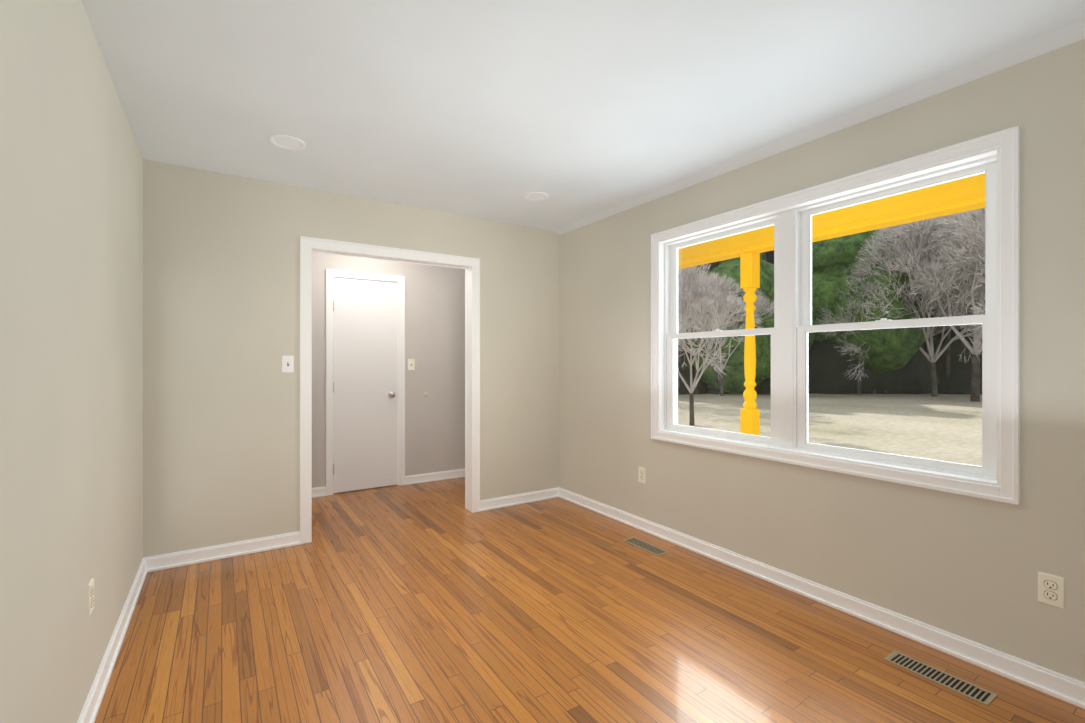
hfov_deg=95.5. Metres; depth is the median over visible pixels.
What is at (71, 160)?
wall
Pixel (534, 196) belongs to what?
recessed light
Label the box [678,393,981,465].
ground
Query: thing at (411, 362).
switch
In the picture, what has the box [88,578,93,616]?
outlet
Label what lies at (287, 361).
switch
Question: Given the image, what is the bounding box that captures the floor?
[94,477,1084,722]
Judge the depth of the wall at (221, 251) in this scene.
3.24 m
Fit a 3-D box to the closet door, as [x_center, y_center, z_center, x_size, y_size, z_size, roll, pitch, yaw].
[-1.701,0.223,4.773,0.610,2.024,0.101,0,0,-33]
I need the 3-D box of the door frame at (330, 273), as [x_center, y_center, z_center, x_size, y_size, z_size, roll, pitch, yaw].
[-1.723,0.194,4.812,0.739,2.105,0.109,0,0,-33]
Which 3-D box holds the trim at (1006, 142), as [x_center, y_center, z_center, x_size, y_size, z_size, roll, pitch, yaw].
[1.321,-0.179,2.736,0.025,1.471,1.954,0,0,-33]
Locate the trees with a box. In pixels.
[678,208,984,425]
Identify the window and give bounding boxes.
[660,151,996,482]
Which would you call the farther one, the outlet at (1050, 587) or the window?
the window
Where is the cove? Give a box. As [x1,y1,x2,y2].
[552,19,1084,234]
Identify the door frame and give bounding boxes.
[300,236,479,543]
[326,269,404,495]
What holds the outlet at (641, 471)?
attached to the wall at (968, 567)
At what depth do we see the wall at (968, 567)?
2.28 m
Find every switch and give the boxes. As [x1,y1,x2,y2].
[282,356,293,372]
[408,359,414,369]
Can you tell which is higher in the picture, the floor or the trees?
the trees
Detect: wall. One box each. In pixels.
[0,0,142,722]
[143,159,558,557]
[312,252,464,487]
[559,39,1084,682]
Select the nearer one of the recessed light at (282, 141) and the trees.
the recessed light at (282, 141)
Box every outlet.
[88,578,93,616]
[638,467,644,483]
[1038,572,1063,608]
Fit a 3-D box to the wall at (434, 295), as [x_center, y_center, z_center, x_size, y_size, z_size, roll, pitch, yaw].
[-2.297,0.025,4.458,4.210,2.440,0.100,0,0,-33]
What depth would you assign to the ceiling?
2.08 m
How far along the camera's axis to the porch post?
4.31 m
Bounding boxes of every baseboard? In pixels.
[77,487,1084,722]
[312,468,464,497]
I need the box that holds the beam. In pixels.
[678,173,984,268]
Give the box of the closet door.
[333,277,397,492]
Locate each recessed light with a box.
[269,135,305,149]
[524,192,548,200]
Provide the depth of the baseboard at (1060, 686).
2.49 m
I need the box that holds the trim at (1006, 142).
[651,126,1019,504]
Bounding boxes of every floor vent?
[623,537,668,555]
[883,651,996,705]
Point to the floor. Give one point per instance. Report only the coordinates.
(404, 603)
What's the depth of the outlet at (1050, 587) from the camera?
1.85 m
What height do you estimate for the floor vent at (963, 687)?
0.006 m
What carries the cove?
attached to the ceiling
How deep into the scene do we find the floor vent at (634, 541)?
3.31 m
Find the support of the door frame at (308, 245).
attached to the wall at (221, 251)
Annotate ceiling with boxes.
[81,0,1084,230]
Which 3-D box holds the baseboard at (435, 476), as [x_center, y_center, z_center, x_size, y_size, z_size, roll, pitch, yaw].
[-1.968,1.203,3.952,4.215,0.088,1.112,0,0,-33]
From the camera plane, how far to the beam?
3.49 m
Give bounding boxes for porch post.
[740,252,759,435]

